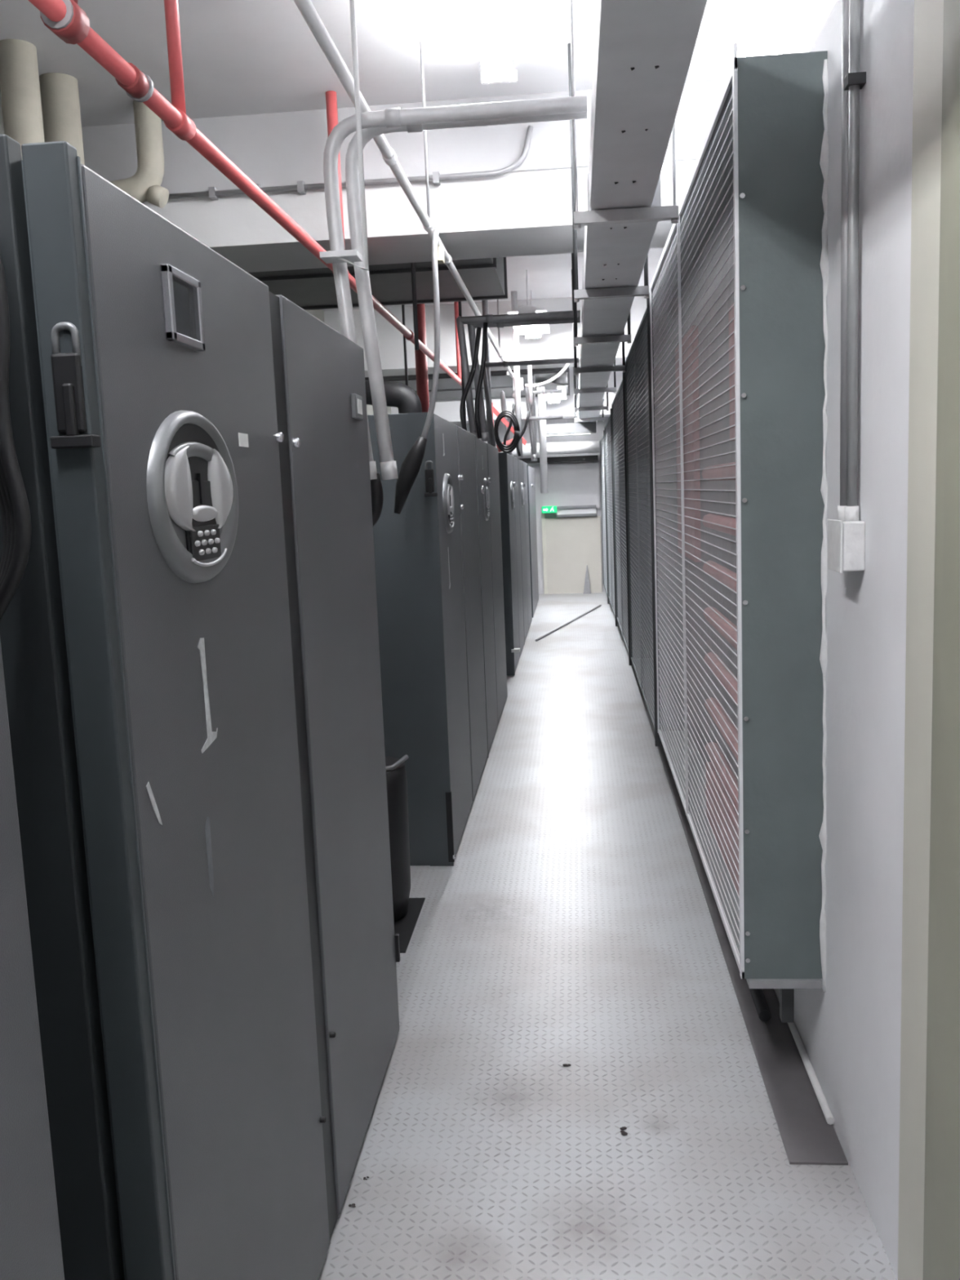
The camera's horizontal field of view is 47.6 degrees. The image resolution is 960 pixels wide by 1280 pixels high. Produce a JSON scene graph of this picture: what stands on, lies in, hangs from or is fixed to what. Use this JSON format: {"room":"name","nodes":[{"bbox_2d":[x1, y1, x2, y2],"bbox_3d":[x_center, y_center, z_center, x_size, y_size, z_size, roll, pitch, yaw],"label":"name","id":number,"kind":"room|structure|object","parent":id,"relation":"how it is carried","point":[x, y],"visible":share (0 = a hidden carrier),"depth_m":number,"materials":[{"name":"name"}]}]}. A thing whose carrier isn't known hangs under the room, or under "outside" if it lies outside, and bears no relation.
{"room":"server room","nodes":[
{"label":"server room","id":0,"kind":"room"},
{"bbox_2d":[0,86,391,414],"bbox_3d":[-2.038,-0.851,5.734,0.150,3.400,21.200,-2,8,5],"label":"wall","id":1,"kind":"structure","parent":0,"point":[318,313],"depth_m":10.57,"materials":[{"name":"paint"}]},
{"bbox_2d":[495,440,599,455],"bbox_3d":[0.312,-2.702,15.507,2.761,0.190,0.170,-2,8,5],"label":"duct","id":2,"kind":"object","parent":1,"relation":"attached to","point":[583,446],"visible":0.34,"depth_m":15.36,"materials":[{"name":"metal"}]},
{"bbox_2d":[0,0,825,311],"bbox_3d":[-0.432,-2.644,5.445,4.700,0.100,21.400,-2,8,5],"label":"ceiling","id":3,"kind":"structure","parent":0,"point":[240,57],"depth_m":4.58,"materials":[{"name":"paint"}]},
{"bbox_2d":[109,100,168,208],"bbox_3d":[-1.706,-2.253,5.104,0.476,0.480,0.120,-2,8,5],"label":"insulated pipe","id":4,"kind":"object","parent":3,"relation":"attached to","point":[144,184],"visible":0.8,"depth_m":5.05,"materials":[{"name":"beige plastic"}]},
{"bbox_2d":[28,0,462,386],"bbox_3d":[-0.621,-2.180,5.577,0.092,0.840,11.500,-2,8,5],"label":"pipe","id":5,"kind":"object","parent":3,"relation":"hanging from","point":[65,19],"visible":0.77,"depth_m":3.00,"materials":[{"name":"red metal"}]},
{"bbox_2d":[319,0,368,270],"bbox_3d":[-0.384,-1.611,2.859,0.127,1.251,0.080,-2,8,5],"label":"strap hanger","id":6,"kind":"object","parent":3,"relation":"hanging from","point":[349,256],"visible":1,"depth_m":2.88,"materials":[{"name":"white metal"}]},
{"bbox_2d":[248,257,507,310],"bbox_3d":[-0.811,-2.651,7.352,1.840,0.370,2.500,-2,8,5],"label":"air duct","id":7,"kind":"object","parent":3,"relation":"hanging from","point":[486,278],"visible":0.23,"depth_m":7.83,"materials":[{"name":"metal"}]},
{"bbox_2d":[293,0,513,376],"bbox_3d":[-0.183,-2.131,5.039,0.044,0.815,11.500,-2,8,5],"label":"conduit","id":8,"kind":"object","parent":3,"relation":"hanging from","point":[307,9],"visible":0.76,"depth_m":3.69,"materials":[{"name":"white plastic"}]},
{"bbox_2d":[394,208,444,514],"bbox_3d":[-0.235,-1.088,4.211,0.212,1.183,0.342,-2,8,5],"label":"cable","id":9,"kind":"object","parent":8,"relation":"hanging from","point":[411,464],"visible":1,"depth_m":4.10,"materials":[{"name":"black rubber"}]},
{"bbox_2d":[506,364,533,404],"bbox_3d":[0.351,-2.526,10.715,0.313,0.420,0.174,-9,10,-39],"label":"junction box","id":10,"kind":"object","parent":8,"relation":"attached to","point":[529,367],"visible":0.62,"depth_m":10.73,"materials":[{"name":"white plastic"}]},
{"bbox_2d":[524,363,570,387],"bbox_3d":[0.668,-2.614,10.725,0.454,0.233,0.030,-2,8,5],"label":"conduit","id":11,"kind":"object","parent":10,"relation":"attached to","point":[566,365],"visible":0.99,"depth_m":10.72,"materials":[{"name":"white plastic"}]},
{"bbox_2d":[401,304,408,386],"bbox_3d":[-0.639,-2.595,9.220,0.022,1.000,0.022,2,9,27],"label":"rod","id":12,"kind":"object","parent":3,"relation":"hanging from","point":[402,305],"visible":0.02,"depth_m":9.23,"materials":[{"name":"metal"}]},
{"bbox_2d":[410,262,418,350],"bbox_3d":[-0.374,-2.146,6.036,0.022,1.050,0.022,2,9,27],"label":"rod","id":13,"kind":"object","parent":3,"relation":"hanging from","point":[412,264],"visible":0.35,"depth_m":6.07,"materials":[{"name":"metal"}]},
{"bbox_2d":[457,301,466,423],"bbox_3d":[-0.148,-2.356,8.805,0.022,1.400,0.022,2,9,27],"label":"rod","id":14,"kind":"object","parent":3,"relation":"hanging from","point":[459,302],"visible":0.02,"depth_m":8.83,"materials":[{"name":"grey metal"}]},
{"bbox_2d":[364,367,569,401],"bbox_3d":[-0.062,-3.318,13.021,2.240,0.640,3.000,-2,8,5],"label":"air duct","id":15,"kind":"object","parent":3,"relation":"hanging from","point":[448,389],"visible":0.3,"depth_m":12.46,"materials":[{"name":"metal"}]},
{"bbox_2d":[536,382,566,403],"bbox_3d":[0.880,-3.016,13.234,0.330,0.131,1.900,-2,8,5],"label":"ceiling lamp","id":16,"kind":"object","parent":15,"relation":"hanging from","point":[551,397],"visible":0.74,"depth_m":13.08,"materials":[{"name":"metal"}]},
{"bbox_2d":[481,299,492,444],"bbox_3d":[0.060,-2.333,9.094,0.048,1.540,0.050,-2,8,5],"label":"vertical conduit","id":17,"kind":"object","parent":3,"relation":"attached to","point":[485,303],"visible":0.22,"depth_m":9.07,"materials":[{"name":"metal"}]},
{"bbox_2d":[466,0,517,84],"bbox_3d":[0.021,-2.334,3.928,0.150,0.141,1.400,-2,8,5],"label":"ceiling lamp","id":18,"kind":"object","parent":3,"relation":"hanging from","point":[492,11],"visible":1,"depth_m":4.22,"materials":[{"name":"metal"}]},
{"bbox_2d":[511,291,522,457],"bbox_3d":[0.351,-2.518,10.360,0.057,1.540,0.060,-2,8,5],"label":"vertical conduit","id":19,"kind":"object","parent":3,"relation":"attached to","point":[513,294],"visible":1,"depth_m":10.34,"materials":[{"name":"metal"}]},
{"bbox_2d":[506,270,550,338],"bbox_3d":[0.444,-3.012,9.776,0.330,0.411,1.400,-2,8,5],"label":"ceiling lamp","id":20,"kind":"object","parent":3,"relation":"hanging from","point":[531,331],"visible":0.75,"depth_m":9.98,"materials":[{"name":"metal"}]},
{"bbox_2d":[530,375,537,461],"bbox_3d":[0.568,-2.740,11.932,0.067,1.540,0.070,-2,8,5],"label":"vertical conduit","id":21,"kind":"object","parent":3,"relation":"attached to","point":[532,406],"visible":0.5,"depth_m":11.95,"materials":[{"name":"metal"}]},
{"bbox_2d":[537,382,547,493],"bbox_3d":[0.724,-2.675,12.738,0.086,1.900,0.090,-2,8,5],"label":"vertical conduit","id":22,"kind":"object","parent":3,"relation":"attached to","point":[541,397],"visible":0.66,"depth_m":12.76,"materials":[{"name":"white plastic"}]},
{"bbox_2d":[573,366,604,422],"bbox_3d":[1.333,-3.221,13.419,0.361,1.052,0.040,-2,8,5],"label":"hanger","id":23,"kind":"object","parent":3,"relation":"hanging from","point":[602,417],"visible":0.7,"depth_m":13.47,"materials":[{"name":"metal"}]},
{"bbox_2d":[573,378,608,412],"bbox_3d":[1.169,-2.958,11.545,0.361,1.052,0.040,-2,8,5],"label":"hanger","id":24,"kind":"object","parent":3,"relation":"hanging from","point":[589,408],"visible":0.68,"depth_m":11.59,"materials":[{"name":"metal"}]},
{"bbox_2d":[571,271,616,395],"bbox_3d":[0.980,-2.655,9.374,0.361,1.052,0.040,-2,8,5],"label":"hanger","id":25,"kind":"object","parent":3,"relation":"hanging from","point":[613,388],"visible":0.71,"depth_m":9.42,"materials":[{"name":"metal"}]},
{"bbox_2d":[571,253,625,374],"bbox_3d":[0.834,-2.420,7.697,0.361,1.052,0.040,-2,8,5],"label":"hanger","id":26,"kind":"object","parent":3,"relation":"hanging from","point":[611,368],"visible":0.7,"depth_m":7.74,"materials":[{"name":"metal"}]},
{"bbox_2d":[572,253,631,346],"bbox_3d":[0.676,-2.199,6.120,0.321,1.052,0.040,-2,8,5],"label":"hanger","id":27,"kind":"object","parent":3,"relation":"hanging from","point":[617,338],"visible":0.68,"depth_m":6.17,"materials":[{"name":"metal"}]},
{"bbox_2d":[567,43,648,302],"bbox_3d":[0.547,-1.992,4.640,0.321,1.052,0.040,-2,8,5],"label":"hanger","id":28,"kind":"object","parent":3,"relation":"hanging from","point":[642,291],"visible":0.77,"depth_m":4.68,"materials":[{"name":"metal"}]},
{"bbox_2d":[569,0,678,229],"bbox_3d":[0.431,-1.806,3.308,0.321,1.052,0.040,-2,8,5],"label":"hanger","id":29,"kind":"object","parent":3,"relation":"hanging from","point":[663,213],"visible":0.91,"depth_m":3.35,"materials":[{"name":"metal"}]},
{"bbox_2d":[577,0,707,423],"bbox_3d":[0.806,-1.957,7.359,0.250,0.135,16.800,-2,8,5],"label":"cable tray","id":30,"kind":"object","parent":29,"relation":"hanging from","point":[643,50],"visible":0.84,"depth_m":2.68,"materials":[{"name":"grey metal"}]},
{"bbox_2d":[323,95,586,479],"bbox_3d":[-0.055,-0.950,2.994,0.720,0.991,0.047,-2,8,5],"label":"conduit","id":31,"kind":"object","parent":30,"relation":"attached to","point":[391,117],"visible":0.84,"depth_m":2.94,"materials":[{"name":"metal"}]},
{"bbox_2d":[345,111,586,479],"bbox_3d":[-0.026,-0.958,3.042,0.670,0.991,0.047,-2,8,5],"label":"conduit","id":32,"kind":"object","parent":30,"relation":"attached to","point":[388,464],"visible":0.78,"depth_m":3.04,"materials":[{"name":"metal"}]},
{"bbox_2d":[370,473,383,526],"bbox_3d":[-0.326,-0.383,3.110,0.106,0.181,0.041,-1,8,13],"label":"hose","id":33,"kind":"object","parent":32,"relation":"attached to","point":[377,495],"visible":0.43,"depth_m":3.08,"materials":[{"name":"rubber"}]},
{"bbox_2d":[483,357,578,448],"bbox_3d":[0.410,-1.885,8.721,0.780,0.739,0.047,-2,8,5],"label":"conduit","id":34,"kind":"object","parent":30,"relation":"attached to","point":[558,361],"visible":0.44,"depth_m":8.69,"materials":[{"name":"grey metal"}]},
{"bbox_2d":[546,422,595,435],"bbox_3d":[1.185,-2.798,14.429,0.700,0.130,0.250,-2,8,5],"label":"tray","id":35,"kind":"object","parent":30,"relation":"attached to","point":[589,427],"visible":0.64,"depth_m":14.30,"materials":[{"name":"white metal"}]},
{"bbox_2d":[737,0,790,57],"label":"ceiling lamp","id":36,"kind":"object","parent":3,"relation":"hanging from","point":[764,22],"depth_m":4.22,"materials":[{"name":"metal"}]},
{"bbox_2d":[771,0,806,54],"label":"ceiling lamp","id":37,"kind":"object","parent":3,"relation":"hanging from","point":[798,5],"depth_m":4.17,"materials":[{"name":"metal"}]},
{"bbox_2d":[413,303,429,412],"bbox_3d":[-0.487,-2.307,9.044,0.098,1.535,0.100,-2,8,5],"label":"red standpipe","id":38,"kind":"object","parent":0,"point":[421,362],"visible":0.32,"depth_m":9.01,"materials":[{"name":"metal"}]},
{"bbox_2d":[491,402,526,453],"bbox_3d":[0.277,-2.065,10.734,0.360,0.550,0.080,-2,8,5],"label":"pipe","id":39,"kind":"object","parent":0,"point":[495,411],"visible":0.24,"depth_m":10.72,"materials":[{"name":"metal"}]},
{"bbox_2d":[453,417,608,594],"bbox_3d":[0.687,-2.374,16.103,3.480,3.400,0.150,-2,8,5],"label":"wall","id":40,"kind":"structure","parent":0,"point":[600,424],"depth_m":15.96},
{"bbox_2d":[541,462,602,594],"bbox_3d":[1.342,-1.631,16.013,0.860,1.900,0.120,-2,8,5],"label":"door","id":41,"kind":"structure","parent":40,"relation":"in","point":[570,544],"depth_m":16.02,"materials":[{"name":"grey paint"}]},
{"bbox_2d":[541,506,556,513],"bbox_3d":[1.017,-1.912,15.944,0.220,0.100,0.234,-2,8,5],"label":"exit sign","id":42,"kind":"object","parent":41,"relation":"attached to","point":[545,509],"visible":1,"depth_m":15.83,"materials":[{"name":"green plastic"}]},
{"bbox_2d":[518,455,597,463],"bbox_3d":[1.085,-2.618,15.806,1.240,0.070,0.200,-2,8,5],"label":"header beam","id":43,"kind":"structure","parent":0,"point":[581,458],"depth_m":15.70,"materials":[{"name":"black metal"}]},
{"bbox_2d":[318,591,896,1279],"bbox_3d":[-0.650,0.820,5.847,4.000,0.050,21.200,-2,8,5],"label":"floor","id":44,"kind":"structure","parent":0,"point":[571,922],"depth_m":2.99,"materials":[{"name":"grey metal"}]},
{"bbox_2d":[0,39,44,159],"bbox_3d":[-1.799,-0.708,4.618,0.150,3.400,0.150,-2,8,5],"label":"insulated pipe","id":45,"kind":"object","parent":44,"relation":"on","point":[20,83],"visible":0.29,"depth_m":4.36,"materials":[{"name":"beige plastic"}]},
{"bbox_2d":[0,638,64,1279],"bbox_3d":[-0.945,0.603,0.190,0.850,1.930,1.954,-2,8,5],"label":"tall cabinet","id":46,"kind":"object","parent":44,"relation":"on","point":[31,1249],"visible":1,"depth_m":1.05,"materials":[{"name":"metal"}]},
{"bbox_2d":[39,72,84,164],"bbox_3d":[-1.768,-0.758,4.974,0.160,3.400,0.160,-2,8,5],"label":"insulated pipe","id":47,"kind":"object","parent":44,"relation":"on","point":[60,94],"visible":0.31,"depth_m":4.70,"materials":[{"name":"beige plastic"}]},
{"bbox_2d":[0,133,399,1279],"bbox_3d":[-0.759,0.301,2.222,0.870,1.965,1.741,-2,8,5],"label":"tall cabinet","id":48,"kind":"object","parent":44,"relation":"on","point":[189,631],"visible":1,"depth_m":1.52,"materials":[{"name":"metal"}]},
{"bbox_2d":[0,251,31,620],"bbox_3d":[-0.578,-0.197,1.224,0.154,0.616,0.048,-2,8,5],"label":"cable bundle","id":49,"kind":"object","parent":48,"relation":"hanging from","point":[14,503],"visible":1,"depth_m":1.20,"materials":[{"name":"black rubber"}]},
{"bbox_2d":[394,897,425,952],"bbox_3d":[-0.447,1.039,3.985,0.430,0.003,0.500,-2,8,5],"label":"floor mat","id":50,"kind":"object","parent":44,"relation":"on","point":[404,926],"visible":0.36,"depth_m":3.97,"materials":[{"name":"black rubber"}]},
{"bbox_2d":[385,754,410,921],"bbox_3d":[-0.409,0.724,4.039,0.323,0.609,0.310,-2,8,5],"label":"trash can","id":51,"kind":"object","parent":50,"relation":"on","point":[396,775],"visible":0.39,"depth_m":3.96,"materials":[{"name":"plastic"}]},
{"bbox_2d":[367,412,488,866],"bbox_3d":[-0.484,-0.089,5.356,0.870,1.870,1.870,-2,8,5],"label":"tall cabinet","id":52,"kind":"object","parent":44,"relation":"on","point":[427,555],"visible":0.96,"depth_m":4.51,"materials":[{"name":"metal"}]},
{"bbox_2d":[364,380,422,413],"bbox_3d":[-0.451,-1.107,5.053,0.362,0.224,0.110,-2,8,5],"label":"duct","id":53,"kind":"object","parent":52,"relation":"on","point":[402,397],"visible":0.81,"depth_m":5.00,"materials":[{"name":"rubber"}]},
{"bbox_2d":[475,435,507,757],"bbox_3d":[-0.322,-0.344,7.214,0.870,1.860,1.844,-2,8,5],"label":"tall cabinet","id":54,"kind":"object","parent":44,"relation":"on","point":[486,455],"visible":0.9,"depth_m":6.97,"materials":[{"name":"metal"}]},
{"bbox_2d":[459,327,481,431],"bbox_3d":[-0.051,-1.481,6.284,0.145,0.624,0.026,-2,8,5],"label":"cable","id":55,"kind":"object","parent":54,"relation":"attached to","point":[478,329],"visible":0.93,"depth_m":6.27,"materials":[{"name":"black rubber"}]},
{"bbox_2d":[474,322,488,438],"bbox_3d":[0.010,-1.516,6.375,0.097,0.662,0.026,-2,8,5],"label":"cable","id":56,"kind":"object","parent":54,"relation":"attached to","point":[485,324],"visible":1,"depth_m":6.37,"materials":[{"name":"black rubber"}]},
{"bbox_2d":[456,310,580,438],"bbox_3d":[0.240,-1.585,6.548,0.741,0.746,0.052,-2,8,5],"label":"conduit","id":57,"kind":"object","parent":54,"relation":"attached to","point":[490,318],"visible":0.92,"depth_m":6.51,"materials":[{"name":"metal"}]},
{"bbox_2d":[466,317,580,441],"bbox_3d":[0.274,-1.591,6.597,0.681,0.741,0.052,-2,8,5],"label":"conduit","id":58,"kind":"object","parent":54,"relation":"attached to","point":[471,327],"visible":0.62,"depth_m":6.57,"materials":[{"name":"grey metal"}]},
{"bbox_2d":[497,452,524,675],"bbox_3d":[-0.066,-0.732,9.982,0.900,1.860,1.810,-2,8,5],"label":"tall cabinet","id":59,"kind":"object","parent":44,"relation":"on","point":[508,464],"visible":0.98,"depth_m":9.20,"materials":[{"name":"metal"}]},
{"bbox_2d":[493,409,519,453],"bbox_3d":[0.232,-1.821,9.506,0.229,0.372,0.121,-2,8,5],"label":"cable coil","id":60,"kind":"object","parent":59,"relation":"on","point":[511,415],"visible":0.99,"depth_m":9.49,"materials":[{"name":"black rubber"}]},
{"bbox_2d":[503,404,515,445],"bbox_3d":[0.265,-1.880,9.748,0.121,0.455,0.026,-2,8,5],"label":"cable","id":61,"kind":"object","parent":59,"relation":"attached to","point":[513,405],"visible":0.7,"depth_m":9.74,"materials":[{"name":"black rubber"}]},
{"bbox_2d":[515,411,530,456],"bbox_3d":[0.399,-1.900,10.037,0.145,0.406,0.026,-2,8,5],"label":"hanging cable","id":62,"kind":"object","parent":59,"relation":"hanging from","point":[528,412],"visible":0.77,"depth_m":10.02,"materials":[{"name":"black rubber"}]},
{"bbox_2d":[517,457,532,644],"bbox_3d":[0.083,-0.994,11.861,0.870,1.860,1.944,-2,8,5],"label":"tall cabinet","id":63,"kind":"object","parent":44,"relation":"on","point":[522,473],"visible":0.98,"depth_m":11.66,"materials":[{"name":"metal"}]},
{"bbox_2d":[500,390,563,455],"bbox_3d":[0.529,-2.179,11.000,0.620,0.697,0.047,-2,8,5],"label":"conduit","id":64,"kind":"object","parent":63,"relation":"on","point":[504,407],"visible":0.63,"depth_m":10.98,"materials":[{"name":"white metal"}]},
{"bbox_2d":[524,386,562,459],"bbox_3d":[0.652,-2.207,11.038,0.380,0.732,0.047,-2,8,5],"label":"conduit","id":65,"kind":"object","parent":63,"relation":"attached to","point":[543,391],"visible":0.78,"depth_m":11.01,"materials":[{"name":"white metal"}]},
{"bbox_2d":[526,465,538,617],"bbox_3d":[0.286,-1.315,14.231,0.862,1.840,2.104,-2,8,5],"label":"tall cabinet","id":66,"kind":"object","parent":44,"relation":"on","point":[531,471],"visible":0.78,"depth_m":13.84,"materials":[{"name":"metal"}]},
{"bbox_2d":[535,604,601,641],"bbox_3d":[1.078,-0.226,12.731,0.024,0.024,3.253,0,8,18],"label":"rod","id":67,"kind":"object","parent":44,"relation":"on","point":[600,605],"visible":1,"depth_m":12.43,"materials":[{"name":"grey metal"}]},
{"bbox_2d":[583,564,591,594],"bbox_3d":[1.567,-0.890,15.995,0.110,0.420,0.080,-2,8,5],"label":"broom","id":68,"kind":"object","parent":44,"relation":"on","point":[587,586],"visible":1,"depth_m":15.97,"materials":[{"name":"grey plastic"}]},
{"bbox_2d":[619,1126,627,1135],"bbox_3d":[0.348,1.189,2.637,0.018,0.008,0.033,-2,8,5],"label":"crumb","id":69,"kind":"object","parent":44,"relation":"on","point":[623,1132],"visible":1,"depth_m":2.63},
{"bbox_2d":[618,626,848,1165],"bbox_3d":[1.354,0.258,9.166,0.130,0.006,13.550,-2,8,5],"label":"floor strip","id":70,"kind":"object","parent":44,"relation":"on","point":[806,1136],"visible":0.43,"depth_m":2.90,"materials":[{"name":"metal"}]},
{"bbox_2d":[745,978,771,1022],"bbox_3d":[1.117,0.594,6.573,0.034,0.036,7.000,-2,8,5],"label":"pipe","id":71,"kind":"object","parent":70,"relation":"on","point":[764,1014],"visible":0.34,"depth_m":3.16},
{"bbox_2d":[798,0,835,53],"bbox_3d":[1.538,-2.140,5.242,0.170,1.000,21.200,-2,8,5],"label":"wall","id":72,"kind":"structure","parent":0,"point":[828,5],"depth_m":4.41,"materials":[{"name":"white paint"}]},
{"bbox_2d":[146,125,533,201],"bbox_3d":[-0.814,-2.288,5.269,2.153,0.233,0.050,-2,8,5],"label":"conduit","id":73,"kind":"object","parent":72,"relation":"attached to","point":[436,177],"visible":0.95,"depth_m":5.24,"materials":[{"name":"grey metal"}]},
{"bbox_2d":[81,80,721,194],"bbox_3d":[-0.304,-2.397,5.227,3.480,0.340,0.015,-2,8,5],"label":"beam","id":74,"kind":"structure","parent":72,"relation":"attached to","point":[284,148],"depth_m":5.25,"materials":[{"name":"grey paint"}]},
{"bbox_2d":[142,159,696,272],"bbox_3d":[-0.271,-2.314,5.568,3.480,0.600,0.640,-2,8,5],"label":"beam","id":75,"kind":"structure","parent":72,"relation":"attached to","point":[524,213],"depth_m":5.33,"materials":[{"name":"white paint"}]},
{"bbox_2d":[324,296,646,377],"bbox_3d":[0.210,-3.086,11.089,3.480,0.600,0.630,-2,8,5],"label":"beam","id":76,"kind":"structure","parent":72,"relation":"attached to","point":[557,344],"depth_m":10.81,"materials":[{"name":"white paint"}]},
{"bbox_2d":[793,0,914,1279],"bbox_3d":[1.145,-0.519,5.503,0.150,2.550,21.200,-2,8,5],"label":"wall","id":77,"kind":"structure","parent":0,"point":[849,1032],"depth_m":2.17,"materials":[{"name":"white paint"}]},
{"bbox_2d":[391,364,622,423],"bbox_3d":[0.540,-3.457,14.824,3.480,0.900,0.500,-2,8,5],"label":"beam","id":78,"kind":"structure","parent":77,"relation":"attached to","point":[448,411],"depth_m":14.60,"materials":[{"name":"grey paint"}]},
{"bbox_2d":[600,430,609,604],"bbox_3d":[1.762,-1.680,14.656,0.215,2.130,2.512,-2,8,5],"label":"box","id":79,"kind":"object","parent":77,"relation":"attached to","point":[602,440],"visible":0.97,"depth_m":14.70,"materials":[{"name":"paint"}]},
{"bbox_2d":[604,408,618,626],"bbox_3d":[1.535,-1.385,12.072,0.215,2.140,2.692,-2,8,5],"label":"box","id":80,"kind":"object","parent":77,"relation":"attached to","point":[608,427],"visible":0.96,"depth_m":12.07,"materials":[{"name":"paint"}]},
{"bbox_2d":[611,372,631,665],"bbox_3d":[1.296,-1.069,9.349,0.215,2.150,2.792,-2,8,5],"label":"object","id":81,"kind":"object","parent":77,"relation":"attached to","point":[618,406],"visible":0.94,"depth_m":9.29,"materials":[{"name":"paint"}]},
{"bbox_2d":[624,293,661,746],"bbox_3d":[1.057,-0.744,6.628,0.215,2.200,2.692,-2,8,5],"label":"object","id":82,"kind":"object","parent":77,"relation":"attached to","point":[637,377],"visible":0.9,"depth_m":6.63,"materials":[{"name":"paint"}]},
{"bbox_2d":[648,43,828,1022],"bbox_3d":[0.829,-0.413,3.910,0.215,2.426,2.786,-2,8,5],"label":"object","id":83,"kind":"object","parent":77,"relation":"attached to","point":[738,286],"visible":0.99,"depth_m":2.64,"materials":[{"name":"paint"}]},
{"bbox_2d":[773,988,834,1124],"bbox_3d":[0.973,0.951,4.102,0.020,0.020,3.000,-2,8,5],"label":"baseboard","id":84,"kind":"structure","parent":77,"relation":"attached to","point":[825,1108],"depth_m":2.83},
{"bbox_2d":[837,0,848,520],"bbox_3d":[0.743,-0.790,2.206,0.034,1.090,0.034,-2,8,5],"label":"conduit","id":85,"kind":"object","parent":77,"relation":"attached to","point":[845,3],"visible":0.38,"depth_m":2.20,"materials":[{"name":"grey metal"}]},
{"bbox_2d":[827,519,865,573],"bbox_3d":[0.757,-0.196,2.253,0.050,0.106,0.116,-2,8,5],"label":"junction box","id":86,"kind":"object","parent":77,"relation":"attached to","point":[846,540],"visible":0.97,"depth_m":2.20,"materials":[{"name":"white plastic"}]},
{"bbox_2d":[843,0,866,521],"bbox_3d":[0.740,-0.784,2.157,0.034,1.090,0.036,-2,8,5],"label":"conduit","id":87,"kind":"object","parent":77,"relation":"attached to","point":[855,80],"visible":1,"depth_m":2.15,"materials":[{"name":"grey metal"}]},
{"bbox_2d":[897,0,943,1279],"bbox_3d":[0.749,0.049,1.827,0.022,2.450,0.170,-2,8,5],"label":"trim","id":88,"kind":"structure","parent":77,"relation":"attached to","point":[928,14],"depth_m":1.82,"materials":[{"name":"beige paint"}]},
{"bbox_2d":[922,0,959,1279],"bbox_3d":[0.687,0.135,1.211,0.040,2.450,1.070,-2,8,5],"label":"door","id":89,"kind":"structure","parent":77,"relation":"in","point":[941,1219],"depth_m":1.66,"materials":[{"name":"beige paint"}]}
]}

